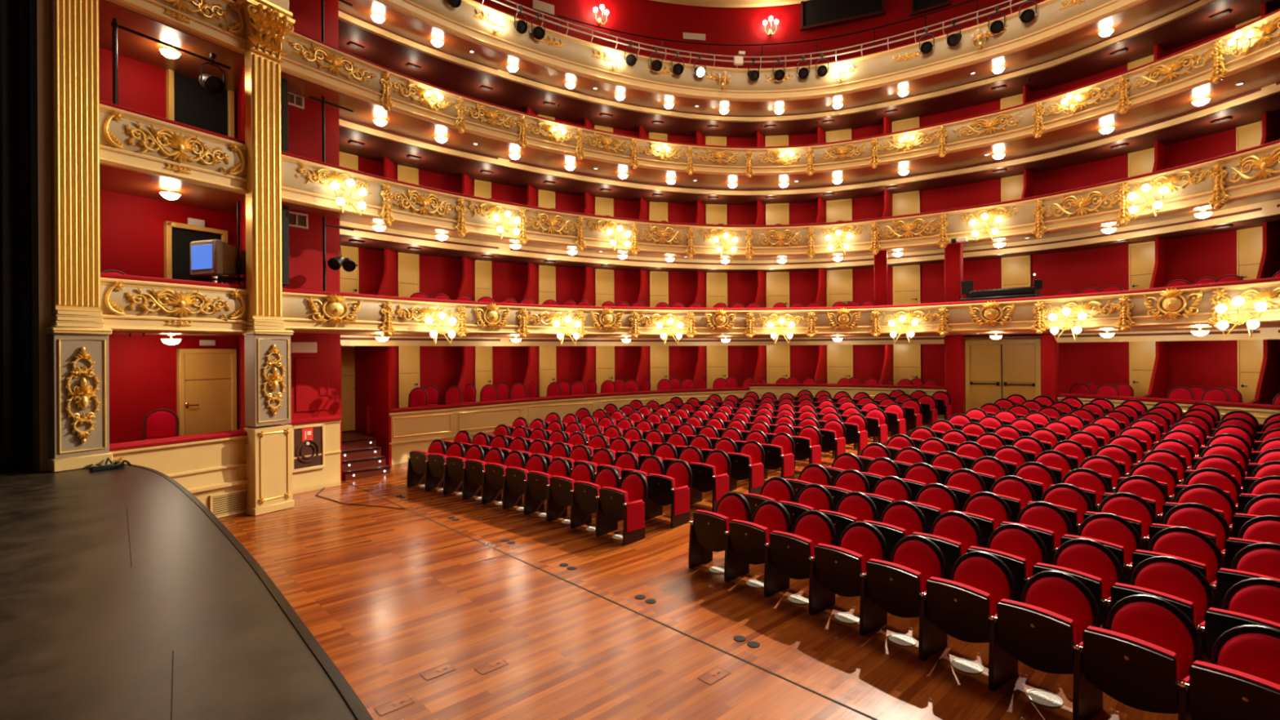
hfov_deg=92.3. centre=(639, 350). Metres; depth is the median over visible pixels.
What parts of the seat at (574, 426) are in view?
backrest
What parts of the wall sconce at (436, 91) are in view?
candle bulb, bracket arm, candle bulb, candle bulb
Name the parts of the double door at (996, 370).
door, post, door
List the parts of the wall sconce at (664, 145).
bracket arm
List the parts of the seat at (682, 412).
backrest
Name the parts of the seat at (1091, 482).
backrest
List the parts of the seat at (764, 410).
backrest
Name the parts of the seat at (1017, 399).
backrest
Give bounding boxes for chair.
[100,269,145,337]
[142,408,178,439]
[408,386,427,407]
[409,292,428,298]
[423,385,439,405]
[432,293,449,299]
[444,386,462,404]
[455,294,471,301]
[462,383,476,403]
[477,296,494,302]
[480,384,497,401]
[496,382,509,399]
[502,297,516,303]
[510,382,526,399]
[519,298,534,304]
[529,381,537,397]
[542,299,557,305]
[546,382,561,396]
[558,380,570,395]
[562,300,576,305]
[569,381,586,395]
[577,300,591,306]
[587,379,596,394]
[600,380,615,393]
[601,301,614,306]
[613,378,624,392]
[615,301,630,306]
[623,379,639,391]
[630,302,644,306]
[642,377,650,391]
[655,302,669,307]
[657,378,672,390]
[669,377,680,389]
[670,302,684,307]
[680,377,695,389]
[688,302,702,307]
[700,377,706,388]
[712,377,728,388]
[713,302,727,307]
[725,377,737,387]
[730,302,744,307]
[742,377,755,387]
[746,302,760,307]
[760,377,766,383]
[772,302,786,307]
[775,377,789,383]
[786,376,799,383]
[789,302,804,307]
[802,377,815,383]
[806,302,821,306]
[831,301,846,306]
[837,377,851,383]
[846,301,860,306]
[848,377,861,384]
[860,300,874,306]
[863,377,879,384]
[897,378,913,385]
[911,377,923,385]
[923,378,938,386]
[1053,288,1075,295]
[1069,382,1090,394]
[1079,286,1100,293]
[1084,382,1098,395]
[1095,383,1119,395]
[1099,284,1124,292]
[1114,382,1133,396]
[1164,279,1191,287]
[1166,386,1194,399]
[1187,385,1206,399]
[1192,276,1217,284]
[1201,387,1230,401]
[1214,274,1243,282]
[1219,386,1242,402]
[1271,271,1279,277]
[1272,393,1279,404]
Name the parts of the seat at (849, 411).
backrest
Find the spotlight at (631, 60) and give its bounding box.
[624,40,637,66]
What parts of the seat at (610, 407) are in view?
backrest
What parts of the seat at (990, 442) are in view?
backrest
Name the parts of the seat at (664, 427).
backrest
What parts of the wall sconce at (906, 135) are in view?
bracket arm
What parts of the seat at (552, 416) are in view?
backrest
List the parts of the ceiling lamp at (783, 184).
lamp shade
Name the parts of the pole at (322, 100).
cross arm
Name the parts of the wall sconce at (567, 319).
globe, globe, bracket arm, globe, globe, globe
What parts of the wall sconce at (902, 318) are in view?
globe, globe, globe, bracket arm, globe, globe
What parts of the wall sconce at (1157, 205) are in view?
globe, globe, globe, bracket arm, globe, globe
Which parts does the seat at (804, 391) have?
backrest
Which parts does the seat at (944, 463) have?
backrest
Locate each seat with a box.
[406,439,446,487]
[424,441,465,490]
[443,430,471,450]
[443,444,484,494]
[460,431,489,455]
[462,447,504,499]
[479,434,508,457]
[481,449,524,503]
[485,423,510,443]
[497,436,528,460]
[502,453,546,509]
[505,426,528,445]
[507,417,528,436]
[518,439,547,466]
[523,427,547,452]
[523,457,569,515]
[525,418,546,436]
[531,441,568,470]
[542,429,566,453]
[543,412,560,430]
[544,419,564,439]
[546,461,594,521]
[551,431,586,457]
[551,444,591,475]
[561,413,578,431]
[564,421,582,443]
[567,414,595,433]
[567,422,602,445]
[569,434,608,457]
[569,466,620,528]
[571,447,613,475]
[575,407,591,422]
[578,408,608,423]
[582,416,614,432]
[586,425,622,444]
[591,436,630,460]
[592,403,617,417]
[594,451,638,480]
[595,471,648,545]
[596,409,625,425]
[602,417,634,435]
[608,426,643,448]
[609,404,635,417]
[613,439,653,466]
[615,410,644,426]
[619,399,643,411]
[619,455,664,488]
[622,419,653,436]
[626,404,653,417]
[630,429,665,452]
[634,412,662,426]
[635,400,660,411]
[638,442,677,470]
[642,421,675,439]
[644,406,671,419]
[644,459,692,528]
[652,400,677,412]
[652,431,688,455]
[653,413,683,429]
[660,396,684,406]
[662,407,689,421]
[662,445,703,475]
[663,422,696,442]
[670,402,695,413]
[673,415,703,431]
[675,434,711,459]
[676,397,701,408]
[681,408,709,423]
[685,425,719,445]
[688,403,714,416]
[688,448,731,512]
[688,491,751,568]
[694,398,718,410]
[694,417,724,435]
[699,394,722,404]
[700,437,737,463]
[702,410,729,426]
[707,404,733,418]
[709,426,742,449]
[713,399,737,412]
[716,418,747,438]
[717,394,739,406]
[722,411,751,428]
[724,500,791,582]
[726,440,764,494]
[727,405,753,420]
[732,400,755,413]
[733,429,768,453]
[735,395,757,408]
[738,391,759,402]
[740,421,770,440]
[742,476,795,522]
[744,413,773,431]
[748,406,774,422]
[751,401,775,415]
[754,396,776,408]
[756,391,777,403]
[760,432,795,479]
[764,422,795,444]
[764,510,836,597]
[768,414,795,433]
[770,408,795,424]
[772,402,795,417]
[773,397,795,410]
[774,392,795,404]
[778,483,834,533]
[784,463,831,502]
[791,425,822,469]
[792,417,820,435]
[793,389,813,400]
[793,398,815,412]
[793,409,818,426]
[794,393,814,405]
[794,403,817,418]
[808,521,888,614]
[812,390,831,401]
[813,394,834,407]
[815,399,836,413]
[815,404,839,420]
[817,411,842,429]
[817,418,846,458]
[818,491,877,546]
[821,469,870,511]
[822,452,863,486]
[831,391,850,403]
[832,413,867,455]
[835,395,853,408]
[836,400,857,414]
[839,406,862,422]
[853,391,870,404]
[853,408,887,448]
[856,396,875,409]
[856,442,891,472]
[859,457,901,493]
[859,534,946,635]
[860,401,880,416]
[861,475,912,522]
[862,500,927,562]
[872,403,906,441]
[873,392,890,404]
[878,397,897,410]
[885,434,915,460]
[888,389,905,399]
[890,398,922,435]
[892,446,927,478]
[894,393,912,405]
[900,462,941,502]
[906,394,937,430]
[907,483,959,533]
[908,426,936,448]
[910,390,926,399]
[910,511,983,580]
[918,437,950,464]
[918,551,1017,661]
[922,391,951,425]
[928,419,955,439]
[929,451,966,484]
[940,429,970,452]
[944,468,986,511]
[947,413,972,430]
[947,491,1012,548]
[953,441,987,469]
[960,422,987,441]
[964,408,987,422]
[966,523,1048,602]
[969,456,1008,492]
[974,432,1006,456]
[977,415,1004,432]
[980,403,1001,415]
[987,570,1100,691]
[990,475,1036,522]
[991,445,1028,475]
[993,398,1014,409]
[993,409,1018,424]
[993,424,1022,445]
[999,501,1072,564]
[1006,394,1026,404]
[1008,404,1031,417]
[1008,417,1037,436]
[1011,435,1045,462]
[1013,462,1057,501]
[1020,400,1043,412]
[1024,411,1050,428]
[1024,537,1124,625]
[1025,483,1093,535]
[1028,427,1060,450]
[1032,395,1054,407]
[1033,449,1074,484]
[1037,406,1062,421]
[1043,420,1074,440]
[1048,400,1073,414]
[1048,467,1110,512]
[1050,440,1088,469]
[1053,512,1142,583]
[1057,413,1085,432]
[1060,396,1084,409]
[1061,455,1124,493]
[1066,431,1102,457]
[1068,408,1096,425]
[1071,594,1203,719]
[1075,492,1157,545]
[1077,444,1136,477]
[1079,422,1113,446]
[1080,402,1106,417]
[1089,397,1115,412]
[1091,416,1123,436]
[1095,475,1169,518]
[1096,434,1146,463]
[1101,555,1215,629]
[1102,409,1132,429]
[1109,426,1155,452]
[1111,404,1140,422]
[1111,461,1179,495]
[1120,399,1147,415]
[1120,418,1163,441]
[1123,526,1224,584]
[1124,448,1187,479]
[1128,412,1170,432]
[1136,438,1195,466]
[1138,406,1177,425]
[1141,502,1231,551]
[1146,400,1182,418]
[1146,429,1201,455]
[1155,422,1207,444]
[1155,484,1237,525]
[1163,414,1212,436]
[1168,467,1241,504]
[1174,408,1216,428]
[1175,625,1279,719]
[1178,454,1245,486]
[1181,402,1220,421]
[1187,443,1248,471]
[1194,577,1279,663]
[1195,433,1252,459]
[1201,424,1254,448]
[1208,417,1257,439]
[1209,542,1279,608]
[1213,410,1258,431]
[1221,515,1279,568]
[1229,493,1279,537]
[1235,475,1279,513]
[1240,460,1279,493]
[1244,448,1279,476]
[1248,437,1279,462]
[1252,428,1279,451]
[1254,420,1279,440]
[1257,413,1279,431]
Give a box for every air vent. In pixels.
[288,92,304,109]
[288,211,308,229]
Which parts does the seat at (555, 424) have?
backrest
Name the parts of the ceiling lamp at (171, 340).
lamp shade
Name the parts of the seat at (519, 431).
backrest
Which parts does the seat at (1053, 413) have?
backrest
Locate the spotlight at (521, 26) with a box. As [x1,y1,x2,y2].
[513,4,527,33]
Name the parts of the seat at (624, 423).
backrest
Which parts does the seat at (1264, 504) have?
backrest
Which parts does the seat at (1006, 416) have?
backrest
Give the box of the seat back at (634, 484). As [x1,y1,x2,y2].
[621,474,644,502]
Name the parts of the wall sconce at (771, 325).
globe, globe, bracket arm, globe, globe, globe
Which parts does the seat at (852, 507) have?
backrest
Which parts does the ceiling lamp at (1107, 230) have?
lamp shade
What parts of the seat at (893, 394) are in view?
backrest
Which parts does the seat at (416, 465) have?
leg, backrest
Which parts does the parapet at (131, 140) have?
velvet rail, moulding, moulding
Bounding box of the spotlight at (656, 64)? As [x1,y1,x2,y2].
[650,46,662,71]
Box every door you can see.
[164,221,228,283]
[165,69,234,137]
[176,348,237,435]
[339,151,357,170]
[339,245,358,293]
[341,346,355,431]
[396,164,418,184]
[396,252,419,297]
[397,346,419,408]
[473,179,491,198]
[474,259,492,301]
[474,346,492,401]
[537,114,555,119]
[537,189,555,208]
[537,265,555,304]
[538,346,556,397]
[594,124,613,132]
[594,196,613,217]
[595,268,613,306]
[595,346,614,393]
[648,132,667,141]
[648,201,667,221]
[648,271,668,306]
[649,346,668,391]
[705,136,726,146]
[705,204,727,224]
[706,272,727,307]
[706,345,728,388]
[764,134,788,146]
[765,203,789,225]
[765,271,789,307]
[766,345,790,383]
[826,128,851,142]
[826,198,852,222]
[826,269,852,306]
[826,344,853,383]
[892,116,919,132]
[892,190,919,216]
[893,264,920,305]
[893,344,920,385]
[964,338,1041,412]
[1000,93,1022,109]
[1000,174,1023,201]
[1001,255,1031,288]
[1127,54,1153,70]
[1128,147,1154,177]
[1128,240,1155,289]
[1128,341,1155,396]
[1235,15,1261,28]
[1235,120,1262,151]
[1236,226,1262,279]
[1237,339,1263,403]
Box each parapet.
[99,99,247,194]
[100,272,248,333]
[106,0,248,55]
[109,429,248,519]
[282,415,342,493]
[389,386,749,465]
[748,383,946,420]
[1057,393,1279,424]
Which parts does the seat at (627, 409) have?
backrest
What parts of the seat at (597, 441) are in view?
backrest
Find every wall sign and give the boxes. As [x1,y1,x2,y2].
[187,217,204,226]
[199,339,215,345]
[290,342,316,352]
[532,0,554,14]
[683,32,705,40]
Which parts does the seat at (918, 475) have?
backrest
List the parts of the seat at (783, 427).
backrest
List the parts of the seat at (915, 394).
backrest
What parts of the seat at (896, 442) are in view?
backrest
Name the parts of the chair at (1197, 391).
frame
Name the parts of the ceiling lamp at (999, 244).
lamp shade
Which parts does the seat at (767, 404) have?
backrest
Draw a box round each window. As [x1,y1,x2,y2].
[800,0,885,30]
[910,0,951,16]
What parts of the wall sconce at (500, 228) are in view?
globe, globe, bracket arm, globe, globe, globe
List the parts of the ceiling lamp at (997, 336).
lamp shade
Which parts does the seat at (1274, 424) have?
backrest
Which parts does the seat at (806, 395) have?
backrest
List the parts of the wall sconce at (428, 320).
globe, globe, bracket arm, globe, globe, globe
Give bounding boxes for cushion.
[106,271,120,274]
[411,293,426,298]
[411,450,429,460]
[427,441,443,454]
[428,453,447,463]
[434,294,448,299]
[445,444,462,457]
[447,456,466,467]
[453,432,468,443]
[456,296,470,301]
[464,446,481,460]
[465,385,475,401]
[466,459,486,471]
[471,434,487,445]
[479,297,493,302]
[484,449,501,464]
[486,462,506,475]
[489,436,506,448]
[493,426,508,435]
[497,447,511,452]
[502,298,515,302]
[504,453,522,467]
[506,466,528,479]
[508,439,524,451]
[511,427,526,438]
[512,418,526,427]
[518,450,532,456]
[520,299,533,303]
[524,456,543,472]
[528,441,545,453]
[528,471,551,484]
[529,420,543,429]
[529,429,545,439]
[532,453,553,461]
[545,413,559,422]
[546,422,561,431]
[546,460,566,476]
[548,431,564,443]
[548,444,566,457]
[551,475,575,490]
[553,457,574,467]
[554,442,573,450]
[562,415,576,424]
[563,301,574,305]
[565,423,580,434]
[568,434,584,446]
[569,447,588,461]
[570,464,591,482]
[573,444,594,455]
[574,460,597,472]
[575,408,588,417]
[575,480,600,496]
[577,302,590,306]
[580,416,594,426]
[584,425,599,435]
[587,436,605,448]
[591,450,611,466]
[592,410,605,419]
[594,448,615,458]
[595,469,617,488]
[598,417,613,427]
[598,464,622,477]
[600,486,628,503]
[602,302,613,306]
[603,426,619,438]
[604,404,616,413]
[608,439,627,452]
[610,411,623,420]
[615,453,635,470]
[616,302,628,306]
[616,451,638,461]
[617,419,631,430]
[621,405,633,414]
[622,468,647,482]
[623,429,640,441]
[628,413,641,422]
[630,400,641,408]
[631,302,644,306]
[631,441,650,456]
[636,421,651,432]
[638,407,650,415]
[640,454,662,460]
[640,457,661,475]
[644,431,662,444]
[646,401,658,410]
[647,413,661,424]
[648,473,675,488]
[654,444,675,459]
[656,303,667,306]
[656,408,669,417]
[656,422,672,434]
[663,402,675,410]
[663,457,688,463]
[666,415,680,426]
[666,434,685,447]
[666,462,688,488]
[671,303,684,307]
[671,398,682,405]
[674,409,688,417]
[677,425,693,435]
[679,448,700,464]
[681,404,693,412]
[685,417,701,427]
[687,399,699,405]
[689,303,701,307]
[689,462,715,475]
[690,436,709,450]
[693,410,706,419]
[694,509,729,531]
[699,404,712,413]
[699,426,716,438]
[704,400,716,407]
[705,452,728,475]
[706,418,722,429]
[709,395,720,401]
[712,412,727,421]
[714,303,725,307]
[714,440,734,453]
[716,495,746,521]
[717,405,731,413]
[721,400,735,408]
[721,429,740,440]
[725,395,737,402]
[726,452,751,464]
[728,421,745,431]
[730,519,769,542]
[731,303,742,307]
[732,413,748,422]
[736,407,751,415]
[740,401,754,408]
[740,443,762,464]
[742,396,755,404]
[742,493,776,501]
[745,392,757,399]
[745,431,765,444]
[747,303,759,307]
[750,422,768,433]
[753,415,770,424]
[753,504,786,533]
[755,408,772,417]
[758,403,773,410]
[760,397,774,404]
[760,444,783,454]
[761,393,775,399]
[761,480,791,502]
[770,530,814,556]
[771,435,792,454]
[773,303,785,307]
[773,425,793,435]
[775,417,793,426]
[776,378,787,383]
[777,404,794,412]
[777,409,794,418]
[778,399,793,405]
[778,500,814,510]
[779,394,793,399]
[784,478,811,484]
[787,377,797,383]
[790,303,803,307]
[791,435,811,446]
[794,514,831,555]
[797,391,811,395]
[798,395,812,400]
[798,400,813,405]
[798,405,815,413]
[798,487,830,511]
[799,411,816,419]
[799,418,817,428]
[799,427,819,446]
[800,466,828,485]
[803,378,814,383]
[807,302,819,306]
[816,391,828,396]
[816,542,865,573]
[817,395,831,401]
[817,428,836,440]
[818,400,834,407]
[818,509,857,521]
[820,406,836,413]
[821,484,852,492]
[822,413,839,421]
[822,466,844,471]
[823,421,844,438]
[833,302,845,306]
[833,455,860,471]
[835,392,848,398]
[835,472,866,493]
[836,396,851,403]
[837,495,873,521]
[840,402,854,408]
[840,526,882,572]
[842,422,858,433]
[843,408,859,415]
[845,415,865,431]
[853,393,867,399]
[856,455,874,459]
[857,398,872,404]
[859,471,884,477]
[861,302,873,306]
[861,492,895,502]
[862,403,877,410]
[862,445,888,458]
[862,520,907,536]
[865,379,878,384]
[866,409,885,425]
[867,460,897,476]
[867,558,924,592]
[874,394,888,399]
[874,479,908,501]
[879,399,894,405]
[882,504,922,535]
[884,404,903,419]
[885,446,901,449]
[887,436,911,448]
[889,391,902,396]
[892,460,913,465]
[893,540,941,591]
[895,395,910,401]
[895,449,924,463]
[897,380,911,385]
[900,478,926,485]
[902,400,919,413]
[905,466,937,484]
[907,501,942,514]
[910,428,933,439]
[911,379,922,385]
[911,391,924,397]
[911,532,963,555]
[917,487,955,513]
[918,396,935,408]
[920,440,946,453]
[920,450,937,454]
[924,380,937,386]
[928,576,992,621]
[930,422,952,431]
[932,453,962,471]
[932,466,953,471]
[933,392,949,413]
[933,515,977,554]
[942,431,967,444]
[944,441,959,444]
[945,485,971,496]
[946,471,982,495]
[947,510,995,529]
[949,415,969,425]
[953,556,1010,615]
[955,444,984,459]
[958,454,976,460]
[961,424,985,435]
[964,495,1008,528]
[966,409,985,418]
[968,546,1028,582]
[972,459,1005,479]
[975,471,996,480]
[976,435,1003,448]
[979,417,1001,428]
[982,404,999,413]
[982,445,996,449]
[990,528,1042,577]
[992,479,1032,508]
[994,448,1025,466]
[995,400,1013,408]
[995,412,1016,422]
[995,426,1020,439]
[995,493,1022,510]
[999,598,1076,651]
[1000,460,1017,467]
[1001,521,1056,552]
[1008,395,1024,403]
[1009,406,1029,415]
[1011,420,1035,432]
[1013,439,1042,456]
[1016,465,1053,492]
[1019,506,1067,547]
[1022,401,1041,410]
[1022,449,1035,457]
[1024,479,1044,493]
[1025,577,1093,644]
[1026,413,1048,426]
[1026,501,1079,528]
[1030,430,1057,446]
[1034,562,1104,605]
[1035,396,1052,405]
[1035,453,1070,477]
[1040,408,1060,418]
[1040,440,1052,447]
[1043,487,1088,524]
[1045,422,1071,438]
[1047,466,1062,479]
[1048,484,1097,511]
[1051,403,1071,413]
[1053,442,1085,465]
[1055,290,1072,295]
[1056,543,1117,599]
[1059,416,1083,430]
[1062,398,1081,408]
[1062,533,1126,573]
[1064,471,1105,503]
[1066,454,1079,466]
[1068,470,1113,490]
[1071,409,1093,423]
[1080,288,1098,293]
[1080,517,1137,564]
[1081,458,1119,487]
[1082,404,1103,417]
[1082,426,1110,444]
[1082,444,1093,456]
[1084,457,1126,477]
[1084,511,1143,543]
[1084,626,1179,696]
[1093,400,1112,410]
[1094,418,1120,435]
[1097,447,1132,473]
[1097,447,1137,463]
[1101,496,1152,536]
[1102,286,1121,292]
[1103,492,1157,518]
[1105,412,1129,427]
[1110,437,1142,461]
[1111,601,1194,680]
[1112,582,1195,624]
[1115,406,1137,420]
[1117,479,1164,514]
[1118,476,1168,495]
[1121,428,1152,450]
[1124,401,1145,414]
[1131,463,1178,479]
[1132,421,1160,441]
[1132,464,1175,495]
[1133,549,1208,580]
[1134,562,1207,625]
[1141,414,1168,432]
[1142,452,1186,463]
[1143,452,1184,479]
[1149,408,1174,425]
[1151,523,1217,546]
[1152,531,1217,583]
[1154,441,1191,466]
[1156,403,1180,418]
[1164,432,1198,455]
[1164,502,1225,519]
[1166,280,1188,286]
[1166,507,1226,551]
[1168,388,1191,399]
[1172,424,1204,444]
[1175,484,1231,496]
[1177,488,1231,525]
[1178,417,1208,436]
[1184,470,1236,479]
[1185,410,1213,428]
[1187,471,1237,504]
[1189,387,1204,399]
[1191,404,1217,421]
[1191,660,1279,692]
[1195,278,1215,284]
[1195,457,1241,486]
[1203,446,1245,471]
[1206,607,1279,628]
[1209,435,1248,457]
[1214,427,1251,446]
[1217,275,1239,282]
[1217,568,1279,581]
[1217,633,1279,684]
[1219,419,1253,436]
[1223,388,1239,402]
[1223,413,1256,428]
[1226,537,1266,543]
[1228,584,1279,623]
[1233,513,1260,517]
[1235,548,1279,578]
[1239,493,1260,496]
[1242,520,1279,544]
[1243,476,1261,479]
[1247,462,1261,465]
[1247,497,1279,515]
[1251,480,1279,494]
[1254,464,1279,477]
[1257,451,1279,463]
[1260,440,1279,451]
[1262,431,1279,440]
[1264,422,1279,431]
[1266,415,1279,424]
[1275,395,1279,404]
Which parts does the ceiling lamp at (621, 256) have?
lamp shade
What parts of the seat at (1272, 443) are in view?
backrest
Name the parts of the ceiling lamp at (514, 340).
lamp shade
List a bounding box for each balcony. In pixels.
[280,8,1279,204]
[281,139,1279,272]
[282,276,1279,346]
[336,0,1279,137]
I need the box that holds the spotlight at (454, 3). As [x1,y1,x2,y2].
[447,0,461,8]
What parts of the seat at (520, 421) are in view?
backrest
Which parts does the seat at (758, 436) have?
backrest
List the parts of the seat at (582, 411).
backrest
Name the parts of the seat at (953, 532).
backrest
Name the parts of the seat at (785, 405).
backrest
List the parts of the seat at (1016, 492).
backrest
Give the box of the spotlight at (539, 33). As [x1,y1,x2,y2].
[531,12,545,39]
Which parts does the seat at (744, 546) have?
leg, backrest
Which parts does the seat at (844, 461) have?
backrest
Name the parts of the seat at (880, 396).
backrest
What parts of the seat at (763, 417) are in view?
backrest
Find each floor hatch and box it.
[373,694,414,715]
[419,662,456,680]
[473,657,508,675]
[697,666,730,684]
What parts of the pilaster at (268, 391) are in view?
moulding, cornice, skirting, gold frame, panel moulding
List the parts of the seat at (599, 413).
backrest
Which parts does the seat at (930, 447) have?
backrest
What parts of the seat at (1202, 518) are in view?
leg, backrest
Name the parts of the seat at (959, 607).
leg, backrest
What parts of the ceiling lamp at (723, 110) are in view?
lamp shade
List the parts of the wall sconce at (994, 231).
globe, globe, globe, bracket arm, globe, globe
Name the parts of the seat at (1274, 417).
backrest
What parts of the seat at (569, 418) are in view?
backrest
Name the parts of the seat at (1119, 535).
backrest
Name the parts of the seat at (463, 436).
backrest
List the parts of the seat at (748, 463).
leg, backrest, leg, armrest, panel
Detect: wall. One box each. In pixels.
[29,0,52,471]
[98,47,239,444]
[236,63,244,141]
[238,335,251,429]
[240,197,249,326]
[284,0,338,419]
[336,0,341,480]
[340,344,342,482]
[342,0,1279,433]
[366,248,397,433]
[448,256,595,404]
[629,269,648,391]
[1142,140,1167,398]
[1247,112,1277,404]
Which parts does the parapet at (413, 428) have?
panel moulding, panel moulding, panel moulding, velvet rail, panel moulding, panel moulding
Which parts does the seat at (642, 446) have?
backrest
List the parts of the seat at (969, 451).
backrest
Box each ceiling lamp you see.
[158,45,182,58]
[158,188,182,199]
[160,333,182,345]
[347,41,364,49]
[347,140,364,146]
[348,239,364,243]
[370,13,385,22]
[371,222,386,231]
[373,116,387,126]
[374,333,389,342]
[405,62,420,70]
[406,155,421,159]
[407,246,422,250]
[430,38,444,47]
[434,133,448,142]
[435,232,448,240]
[480,85,493,91]
[480,169,493,174]
[480,254,493,257]
[506,64,519,71]
[508,151,520,159]
[509,242,521,248]
[510,335,521,342]
[542,101,555,106]
[543,180,555,184]
[543,260,555,262]
[564,81,576,88]
[564,163,575,170]
[566,248,577,254]
[600,113,610,117]
[600,188,611,191]
[600,264,612,266]
[614,93,625,100]
[617,172,628,178]
[617,253,627,258]
[621,336,631,342]
[652,120,662,124]
[652,193,663,196]
[663,102,674,108]
[664,255,675,262]
[666,177,675,184]
[707,124,718,128]
[707,196,718,199]
[719,107,728,114]
[720,257,729,263]
[720,336,730,342]
[727,182,737,187]
[764,124,775,128]
[765,195,776,199]
[774,107,784,114]
[777,257,786,263]
[778,181,788,187]
[822,120,833,124]
[823,192,834,195]
[831,177,842,183]
[831,335,842,341]
[832,102,843,108]
[832,255,843,261]
[885,109,897,114]
[885,185,897,189]
[892,250,903,257]
[897,88,909,96]
[897,168,909,175]
[989,332,1002,339]
[991,65,1004,73]
[991,84,1006,90]
[991,151,1005,159]
[992,168,1006,173]
[992,240,1005,247]
[1097,27,1114,36]
[1098,124,1115,133]
[1098,329,1115,337]
[1100,225,1117,233]
[1110,48,1128,56]
[1110,142,1128,149]
[1111,239,1128,242]
[1189,326,1210,335]
[1191,95,1211,106]
[1193,208,1213,218]
[1209,8,1231,19]
[1210,116,1232,124]
[1211,223,1233,229]
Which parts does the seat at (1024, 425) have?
backrest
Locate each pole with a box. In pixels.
[235,201,240,284]
[309,96,353,162]
[320,0,352,42]
[322,216,357,291]
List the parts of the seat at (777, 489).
backrest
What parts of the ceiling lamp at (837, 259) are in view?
lamp shade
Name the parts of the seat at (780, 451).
leg, backrest, leg, armrest, panel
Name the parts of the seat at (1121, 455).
backrest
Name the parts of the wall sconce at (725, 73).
bracket arm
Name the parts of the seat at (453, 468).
leg, backrest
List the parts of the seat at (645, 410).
backrest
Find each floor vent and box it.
[515,506,523,511]
[537,512,546,516]
[561,519,569,524]
[586,526,595,531]
[612,533,622,539]
[708,565,724,573]
[746,579,764,587]
[787,594,808,604]
[835,612,859,623]
[888,633,916,646]
[951,657,983,673]
[1025,688,1062,706]
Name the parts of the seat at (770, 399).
backrest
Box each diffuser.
[348,44,362,49]
[349,142,362,146]
[407,65,419,70]
[408,156,420,159]
[480,87,491,91]
[993,86,1004,90]
[1111,49,1126,56]
[1111,145,1127,149]
[1212,11,1230,19]
[1212,118,1231,124]
[1213,226,1231,229]
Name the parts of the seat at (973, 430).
backrest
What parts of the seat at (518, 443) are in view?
backrest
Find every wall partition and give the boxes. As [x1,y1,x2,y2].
[354,346,391,465]
[383,157,395,179]
[461,173,472,195]
[526,106,536,115]
[526,184,537,206]
[583,191,593,214]
[584,118,593,128]
[638,197,648,220]
[639,125,647,137]
[687,346,706,389]
[694,270,705,307]
[695,200,705,223]
[696,130,704,144]
[747,345,765,387]
[755,200,764,225]
[755,270,765,307]
[756,130,764,146]
[813,345,826,383]
[815,197,826,222]
[815,268,826,306]
[817,126,825,143]
[879,344,893,384]
[881,190,892,217]
[883,116,891,133]
[1021,168,1033,198]
[1022,85,1032,103]
[1153,44,1165,61]
[1261,3,1274,17]
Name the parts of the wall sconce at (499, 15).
bracket arm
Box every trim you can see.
[342,480,878,719]
[650,0,808,7]
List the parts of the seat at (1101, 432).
backrest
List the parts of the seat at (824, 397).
backrest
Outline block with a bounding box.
[236,0,293,17]
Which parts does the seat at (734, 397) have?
backrest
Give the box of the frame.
[111,17,231,105]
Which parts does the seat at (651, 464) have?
backrest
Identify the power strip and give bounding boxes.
[88,462,124,471]
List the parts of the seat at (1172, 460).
backrest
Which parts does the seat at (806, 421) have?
backrest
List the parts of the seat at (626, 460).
backrest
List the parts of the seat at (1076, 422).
backrest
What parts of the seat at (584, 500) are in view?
leg, backrest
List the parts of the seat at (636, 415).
backrest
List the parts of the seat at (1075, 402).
backrest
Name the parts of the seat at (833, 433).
backrest, leg, panel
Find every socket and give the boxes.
[448,516,459,520]
[501,538,515,544]
[559,563,576,569]
[635,594,656,603]
[733,635,759,647]
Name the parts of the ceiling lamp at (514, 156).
lamp shade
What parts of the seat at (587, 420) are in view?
backrest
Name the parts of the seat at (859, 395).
backrest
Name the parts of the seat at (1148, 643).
leg, backrest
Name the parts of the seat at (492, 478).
leg, backrest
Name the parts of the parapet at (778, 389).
panel moulding, velvet rail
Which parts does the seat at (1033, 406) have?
backrest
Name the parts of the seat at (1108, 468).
backrest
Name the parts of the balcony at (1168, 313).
velvet rail, moulding, panel, moulding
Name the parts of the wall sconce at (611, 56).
bracket arm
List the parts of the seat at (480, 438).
backrest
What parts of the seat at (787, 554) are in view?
leg, backrest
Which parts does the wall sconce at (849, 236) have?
globe, globe, globe, globe, globe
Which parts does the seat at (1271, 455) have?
backrest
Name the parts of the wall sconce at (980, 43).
bracket arm, candle bulb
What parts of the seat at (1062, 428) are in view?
backrest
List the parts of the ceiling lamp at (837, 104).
lamp shade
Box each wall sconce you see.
[330,178,366,216]
[425,311,456,344]
[426,88,443,110]
[489,13,505,34]
[493,210,520,240]
[552,124,566,142]
[553,316,580,344]
[593,4,608,25]
[606,225,631,252]
[608,52,622,70]
[657,143,670,160]
[657,318,683,344]
[713,232,737,257]
[717,71,730,87]
[763,16,778,35]
[768,318,794,343]
[780,149,794,165]
[825,230,852,254]
[832,64,847,81]
[888,315,917,342]
[899,133,915,151]
[969,213,1001,242]
[970,28,987,48]
[1048,307,1086,340]
[1061,93,1080,114]
[1127,184,1168,219]
[1215,297,1267,337]
[1227,31,1253,57]
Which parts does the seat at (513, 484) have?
leg, backrest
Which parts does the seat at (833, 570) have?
leg, backrest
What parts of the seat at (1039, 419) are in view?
backrest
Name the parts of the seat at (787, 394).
backrest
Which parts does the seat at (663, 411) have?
backrest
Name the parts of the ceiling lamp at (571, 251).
lamp shade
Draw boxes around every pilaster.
[45,0,112,472]
[235,0,295,515]
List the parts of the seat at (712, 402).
backrest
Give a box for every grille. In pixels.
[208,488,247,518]
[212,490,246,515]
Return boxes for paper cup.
[212,275,217,282]
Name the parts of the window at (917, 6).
panel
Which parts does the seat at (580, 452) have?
backrest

